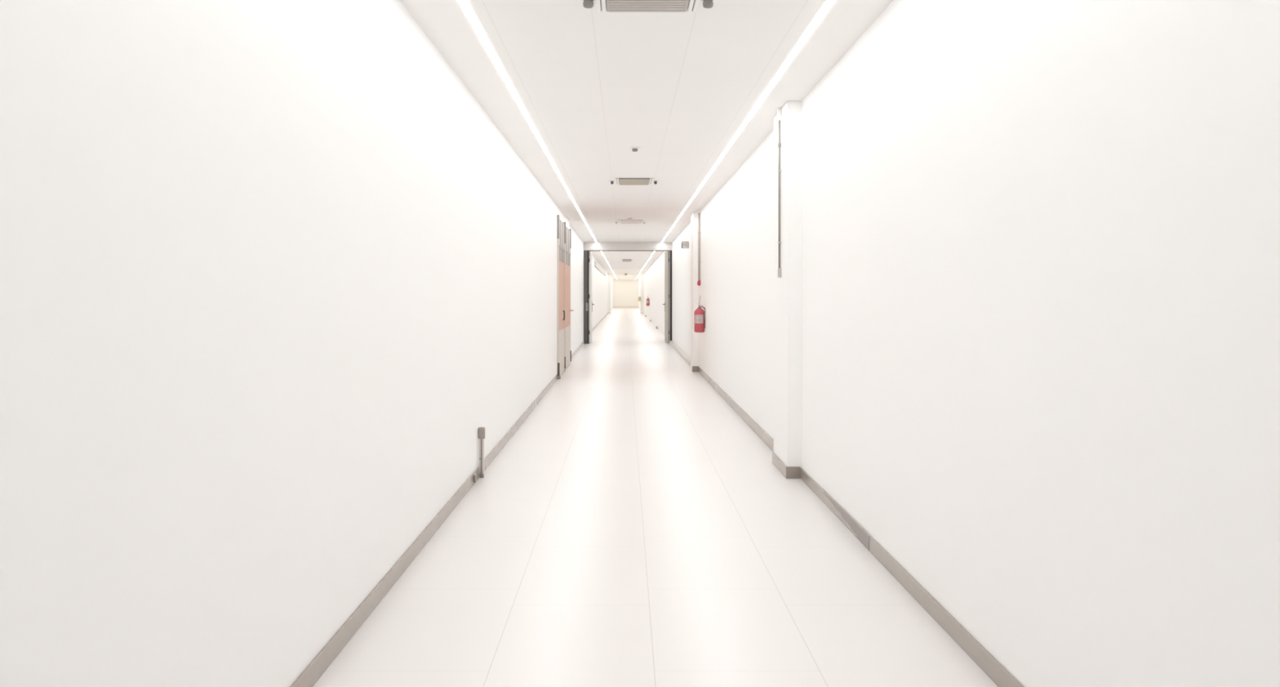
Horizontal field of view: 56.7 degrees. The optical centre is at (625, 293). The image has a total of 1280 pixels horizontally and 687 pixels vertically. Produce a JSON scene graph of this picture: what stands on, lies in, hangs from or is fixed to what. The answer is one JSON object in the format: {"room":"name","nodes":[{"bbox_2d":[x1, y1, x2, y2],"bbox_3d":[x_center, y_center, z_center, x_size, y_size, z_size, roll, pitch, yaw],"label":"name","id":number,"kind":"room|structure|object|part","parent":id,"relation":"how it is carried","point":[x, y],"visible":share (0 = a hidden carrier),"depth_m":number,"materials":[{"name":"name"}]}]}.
{"room":"hospital corridor","nodes":[
{"label":"hospital corridor","id":0,"kind":"room"},
{"bbox_2d":[0,0,569,686],"bbox_3d":[-1.220,-0.034,10.400,0.250,2.788,26.000,0,0,0],"label":"wall","id":1,"kind":"structure","parent":0,"point":[272,273],"depth_m":3.33,"materials":[{"name":"white paint"}]},
{"bbox_2d":[290,373,557,686],"bbox_3d":[-1.089,1.320,8.190,0.012,0.080,21.580,0,0,0],"label":"baseboard","id":2,"kind":"structure","parent":1,"relation":"attached to","point":[317,667],"depth_m":5.44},
{"bbox_2d":[556,214,573,378],"bbox_3d":[-1.047,0.045,21.070,0.096,2.630,4.239,0,0,0],"label":"door","id":3,"kind":"structure","parent":1,"relation":"in","point":[563,233],"depth_m":20.61,"materials":[{"name":"orange laminate"}]},
{"bbox_3d":[-1.082,0.050,19.050,0.026,2.620,0.070,0,0,0],"label":"post","id":4,"kind":"part","parent":3,"relation":"part of","materials":[{"name":"grey metal"}]},
{"bbox_3d":[-1.072,-0.985,20.000,0.014,0.470,1.826,0,0,0],"label":"transom rail","id":5,"kind":"part","parent":3,"relation":"part of","materials":[{"name":"grey metal"}]},
{"bbox_3d":[-1.083,-0.645,20.000,0.024,0.210,1.814,0,0,0],"label":"panel","id":6,"kind":"part","parent":3,"relation":"part of","materials":[{"name":"grey glass"}]},
{"bbox_3d":[-1.083,0.974,20.000,0.024,0.748,1.814,0,0,0],"label":"kick plate","id":7,"kind":"part","parent":3,"relation":"part of","materials":[{"name":"silver metal"}]},
{"bbox_3d":[-1.077,0.050,20.950,0.037,2.620,0.070,0,0,0],"label":"post","id":8,"kind":"part","parent":3,"relation":"part of","materials":[{"name":"grey metal"}]},
{"bbox_3d":[-1.072,-0.985,22.050,0.014,0.470,2.126,0,0,0],"label":"transom rail","id":9,"kind":"part","parent":3,"relation":"part of","materials":[{"name":"grey metal"}]},
{"bbox_3d":[-1.083,-0.645,22.050,0.024,0.210,2.114,0,0,0],"label":"panel","id":10,"kind":"part","parent":3,"relation":"part of","materials":[{"name":"grey glass"}]},
{"bbox_3d":[-1.083,0.974,22.050,0.024,0.748,2.114,0,0,0],"label":"kick plate","id":11,"kind":"part","parent":3,"relation":"part of","materials":[{"name":"grey metal"}]},
{"bbox_2d":[569,225,583,353],"bbox_3d":[-1.245,-0.034,28.100,0.200,2.788,9.400,0,0,0],"label":"wall","id":12,"kind":"structure","parent":0,"point":[577,244],"depth_m":27.95,"materials":[{"name":"white paint"}]},
{"bbox_2d":[571,340,584,358],"bbox_3d":[-1.139,1.320,28.020,0.012,0.080,9.240,0,0,0],"label":"baseboard","id":13,"kind":"structure","parent":12,"relation":"attached to","point":[574,353],"depth_m":28.13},
{"bbox_2d":[591,255,613,328],"bbox_3d":[-1.320,-0.034,74.400,0.200,2.788,83.200,0,0,0],"label":"wall","id":14,"kind":"structure","parent":0,"point":[599,281],"depth_m":56.25,"materials":[{"name":"white paint"}]},
{"bbox_2d":[594,261,605,275],"bbox_3d":[-1.191,-1.200,59.500,0.054,0.208,25.000,0,0,0],"label":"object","id":15,"kind":"object","parent":14,"relation":"attached to","point":[597,265],"visible":0.98,"depth_m":53.84,"materials":[{"name":"white"}]},
{"bbox_2d":[591,312,608,331],"bbox_3d":[-1.210,1.318,61.500,0.020,0.085,43.000,0,0,0],"label":"baseboard","id":16,"kind":"structure","parent":14,"relation":"attached to","point":[599,322],"depth_m":52.16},
{"bbox_2d":[608,273,610,311],"bbox_3d":[-1.175,-0.034,83.750,0.290,2.788,1.500,0,0,0],"label":"pillar","id":17,"kind":"structure","parent":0,"point":[609,274],"depth_m":83.00,"materials":[{"name":"white paint"}]},
{"bbox_2d":[613,279,638,306],"bbox_3d":[0.000,-0.034,116.100,3.000,2.788,0.200,0,0,0],"label":"wall","id":18,"kind":"structure","parent":0,"point":[625,291],"depth_m":116.00,"materials":[{"name":"beige paint"}]},
{"bbox_2d":[613,306,638,307],"bbox_3d":[0.033,1.260,115.990,2.505,0.200,0.020,0,0,0],"label":"baseboard","id":19,"kind":"structure","parent":18,"relation":"attached to","point":[613,306],"depth_m":115.97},
{"bbox_2d":[604,269,647,279],"bbox_3d":[0.000,-1.528,92.150,3.200,0.200,48.300,0,0,0],"label":"ceiling","id":20,"kind":"structure","parent":0,"point":[620,273],"depth_m":81.14,"materials":[{"name":"beige paint"}]},
{"bbox_2d":[640,273,644,313],"bbox_3d":[1.228,-0.034,83.750,0.315,2.788,1.500,0,0,0],"label":"pillar","id":21,"kind":"structure","parent":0,"point":[642,275],"depth_m":83.00,"materials":[{"name":"white paint"}]},
{"bbox_2d":[400,0,893,269],"bbox_3d":[0.000,-1.528,32.600,3.200,0.200,70.800,0,0,0],"label":"ceiling","id":22,"kind":"structure","parent":0,"point":[677,87],"depth_m":8.15,"materials":[{"name":"paint"}]},
{"bbox_2d":[457,0,597,242],"bbox_3d":[-0.793,-1.424,16.000,0.041,0.004,33.200,0,0,0],"label":"light strip","id":23,"kind":"object","parent":22,"relation":"attached to","point":[464,4],"visible":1,"depth_m":8.00,"materials":[{"name":"white plastic"}]},
{"bbox_2d":[582,0,595,8],"bbox_3d":[-0.179,-1.407,5.740,0.074,0.042,0.074,0,0,0],"label":"sprinkler head","id":24,"kind":"object","parent":22,"relation":"attached to","point":[587,3],"visible":1,"depth_m":5.72},
{"bbox_2d":[600,250,613,273],"bbox_3d":[-0.800,-1.424,58.100,0.041,0.004,49.800,0,0,0],"label":"light strip","id":25,"kind":"object","parent":22,"relation":"attached to","point":[601,251],"visible":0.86,"depth_m":49.16,"materials":[{"name":"white plastic"}]},
{"bbox_2d":[621,258,632,261],"bbox_3d":[0.066,-1.418,50.047,0.474,0.018,2.906,0,0,0],"label":"ceiling vent","id":26,"kind":"object","parent":22,"relation":"in","point":[624,260],"visible":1,"depth_m":49.27,"materials":[{"name":"white plastic"}]},
{"bbox_2d":[617,219,644,223],"bbox_3d":[0.104,-1.418,23.252,0.504,0.018,1.016,0,0,0],"label":"ceiling vent","id":27,"kind":"object","parent":22,"relation":"in","point":[620,221],"visible":0.99,"depth_m":23.13,"materials":[{"name":"white plastic"}]},
{"bbox_2d":[620,220,640,223],"bbox_3d":[0.104,-1.418,23.255,0.400,0.018,1.010,0,0,0],"label":"grille","id":28,"kind":"object","parent":27,"relation":"attached to","point":[621,221],"depth_m":23.28,"materials":[{"name":"white metal"}]},
{"bbox_2d":[614,177,653,185],"bbox_3d":[0.110,-1.418,14.957,0.480,0.018,0.766,0,0,0],"label":"ceiling vent","id":29,"kind":"object","parent":22,"relation":"in","point":[623,181],"visible":1,"depth_m":14.91,"materials":[{"name":"white plastic"}]},
{"bbox_3d":[-0.106,-1.419,14.955,0.048,0.017,0.750,0,0,0],"label":"rail","id":30,"kind":"part","parent":29,"relation":"part of","materials":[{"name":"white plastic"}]},
{"bbox_3d":[0.326,-1.419,14.955,0.048,0.017,0.750,0,0,0],"label":"rail","id":31,"kind":"part","parent":29,"relation":"part of","materials":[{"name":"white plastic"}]},
{"bbox_2d":[629,146,640,151],"bbox_3d":[0.094,-1.408,11.550,0.108,0.040,0.108,0,0,0],"label":"smoke detector","id":32,"kind":"object","parent":22,"relation":"attached to","point":[634,148],"visible":1,"depth_m":11.52,"materials":[{"name":"white plastic"}]},
{"bbox_2d":[639,250,655,273],"bbox_3d":[0.970,-1.424,58.100,0.041,0.004,49.800,0,0,0],"label":"light strip","id":33,"kind":"object","parent":22,"relation":"attached to","point":[654,251],"visible":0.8,"depth_m":50.35,"materials":[{"name":"white plastic"}]},
{"bbox_2d":[595,0,700,12],"bbox_3d":[0.108,-1.418,5.577,0.504,0.018,0.726,0,0,0],"label":"ceiling vent","id":34,"kind":"object","parent":22,"relation":"in","point":[612,6],"visible":1,"depth_m":5.81,"materials":[{"name":"white plastic"}]},
{"bbox_3d":[-0.120,-1.419,5.580,0.048,0.017,0.720,0,0,0],"label":"rail","id":35,"kind":"part","parent":34,"relation":"part of","materials":[{"name":"white plastic"}]},
{"bbox_3d":[0.336,-1.419,5.580,0.048,0.017,0.720,0,0,0],"label":"rail","id":36,"kind":"part","parent":34,"relation":"part of","materials":[{"name":"white plastic"}]},
{"bbox_2d":[701,0,714,8],"bbox_3d":[0.400,-1.407,5.740,0.074,0.042,0.074,0,0,0],"label":"sprinkler head","id":37,"kind":"object","parent":22,"relation":"attached to","point":[706,3],"visible":1,"depth_m":5.72},
{"bbox_2d":[661,0,836,242],"bbox_3d":[1.002,-1.424,16.000,0.041,0.004,33.200,0,0,0],"label":"light strip","id":38,"kind":"object","parent":22,"relation":"attached to","point":[828,4],"visible":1,"depth_m":8.00,"materials":[{"name":"white plastic"}]},
{"bbox_2d":[638,250,670,340],"bbox_3d":[1.385,-0.034,74.400,0.200,2.788,83.200,0,0,0],"label":"wall","id":39,"kind":"structure","parent":0,"point":[654,277],"depth_m":48.53,"materials":[{"name":"white paint"}]},
{"bbox_2d":[583,241,671,343],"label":"door frame","id":40,"kind":"structure","parent":39,"relation":"in","point":[588,246],"depth_m":32.60,"materials":[{"name":"metal"}]},
{"bbox_3d":[-1.080,0.077,32.598,0.020,2.545,0.008,0,0,0],"label":"trim rail","id":41,"kind":"part","parent":40,"relation":"part of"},
{"bbox_3d":[0.070,-1.313,32.597,2.410,0.107,0.007,0,0,0],"label":"trim rail","id":42,"kind":"part","parent":40,"relation":"part of","materials":[{"name":"metal"}]},
{"bbox_2d":[646,295,649,306],"bbox_3d":[1.202,0.332,62.999,0.184,0.586,0.169,0,0,0],"label":"fire extinguisher","id":43,"kind":"object","parent":39,"relation":"attached to","point":[647,299],"visible":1,"depth_m":62.93,"materials":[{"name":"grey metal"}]},
{"bbox_2d":[312,307,998,686],"bbox_3d":[0.000,1.460,56.750,3.200,0.200,119.100,0,0,0],"label":"floor","id":44,"kind":"structure","parent":0,"point":[633,529],"depth_m":5.86,"materials":[{"name":"tile"}]},
{"bbox_2d":[473,426,484,482],"bbox_3d":[-1.066,1.173,8.640,0.052,0.375,0.360,0,0,0],"label":"holder","id":45,"kind":"object","parent":44,"relation":"on","point":[481,429],"visible":1,"depth_m":8.79,"materials":[{"name":"metal"}]},
{"bbox_3d":[-1.067,1.204,8.800,0.038,0.288,0.024,0,0,0],"label":"stem","id":46,"kind":"part","parent":45,"relation":"part of","materials":[{"name":"metal"}]},
{"bbox_2d":[692,365,697,371],"bbox_3d":[1.223,1.311,20.794,0.100,0.098,0.012,0,0,0],"label":"baseboard","id":47,"kind":"structure","parent":44,"relation":"on","point":[695,368],"depth_m":20.79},
{"bbox_2d":[690,212,698,369],"bbox_3d":[1.285,-0.034,21.150,0.200,2.788,0.700,0,0,0],"label":"pillar","id":48,"kind":"structure","parent":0,"point":[694,216],"depth_m":20.80,"materials":[{"name":"white paint"}]},
{"bbox_2d":[773,100,801,467],"bbox_3d":[1.290,-0.034,9.165,0.189,2.788,0.810,0,0,0],"label":"pillar","id":49,"kind":"structure","parent":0,"point":[787,288],"depth_m":8.76,"materials":[{"name":"white paint"}]},
{"bbox_2d":[777,107,781,277],"bbox_3d":[1.181,-0.777,9.100,0.030,1.301,0.032,0,0,0],"label":"conduit","id":50,"kind":"object","parent":49,"relation":"attached to","point":[779,109],"visible":1,"depth_m":9.09,"materials":[{"name":"grey metal"}]},
{"bbox_2d":[785,466,799,478],"bbox_3d":[1.238,1.317,8.754,0.107,0.087,0.012,0,0,0],"label":"baseboard","id":51,"kind":"structure","parent":49,"relation":"attached to","point":[791,472],"depth_m":8.75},
{"bbox_2d":[671,0,1279,686],"bbox_3d":[1.395,-0.034,15.100,0.220,2.788,35.400,0,0,0],"label":"wall","id":52,"kind":"structure","parent":0,"point":[1040,239],"depth_m":3.66,"materials":[{"name":"white paint"}]},
{"bbox_2d":[669,340,690,366],"bbox_3d":[1.250,1.317,27.055,0.070,0.085,11.110,0,0,0],"label":"baseboard","id":53,"kind":"structure","parent":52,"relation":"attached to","point":[683,355],"depth_m":26.17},
{"bbox_2d":[681,240,688,248],"bbox_3d":[1.210,-0.999,24.000,0.151,0.147,0.040,0,0,0],"label":"flag sign","id":54,"kind":"object","parent":52,"relation":"attached to","point":[685,244],"visible":1,"depth_m":23.99,"materials":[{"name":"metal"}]},
{"bbox_2d":[697,210,700,285],"bbox_3d":[1.262,-0.786,20.300,0.066,1.283,0.066,0,0,0],"label":"conduit","id":55,"kind":"object","parent":52,"relation":"attached to","point":[698,211],"visible":1,"depth_m":20.29,"materials":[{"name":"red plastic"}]},
{"bbox_2d":[693,295,705,332],"bbox_3d":[1.202,0.322,19.099,0.184,0.586,0.169,0,0,0],"label":"fire extinguisher","id":56,"kind":"object","parent":52,"relation":"attached to","point":[699,314],"visible":1,"depth_m":19.03,"materials":[{"name":"red metal"}]},
{"bbox_2d":[697,365,773,451],"bbox_3d":[1.279,1.311,15.185,0.012,0.098,11.230,0,0,0],"label":"baseboard","id":57,"kind":"structure","parent":52,"relation":"attached to","point":[749,421],"depth_m":12.98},
{"bbox_2d":[772,451,786,476],"bbox_3d":[1.190,1.317,9.165,0.012,0.087,0.810,0,0,0],"label":"baseboard","id":58,"kind":"structure","parent":52,"relation":"attached to","point":[779,464],"depth_m":9.13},
{"bbox_2d":[822,490,869,550],"bbox_3d":[1.290,1.319,7.015,0.002,0.077,1.470,0,0,0],"label":"strip","id":59,"kind":"object","parent":52,"relation":"attached to","point":[861,534],"visible":1,"depth_m":6.66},
{"bbox_2d":[800,467,1023,686],"bbox_3d":[1.297,1.321,3.080,0.012,0.078,11.360,0,0,0],"label":"baseboard","id":60,"kind":"structure","parent":52,"relation":"attached to","point":[975,650],"depth_m":4.98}
]}

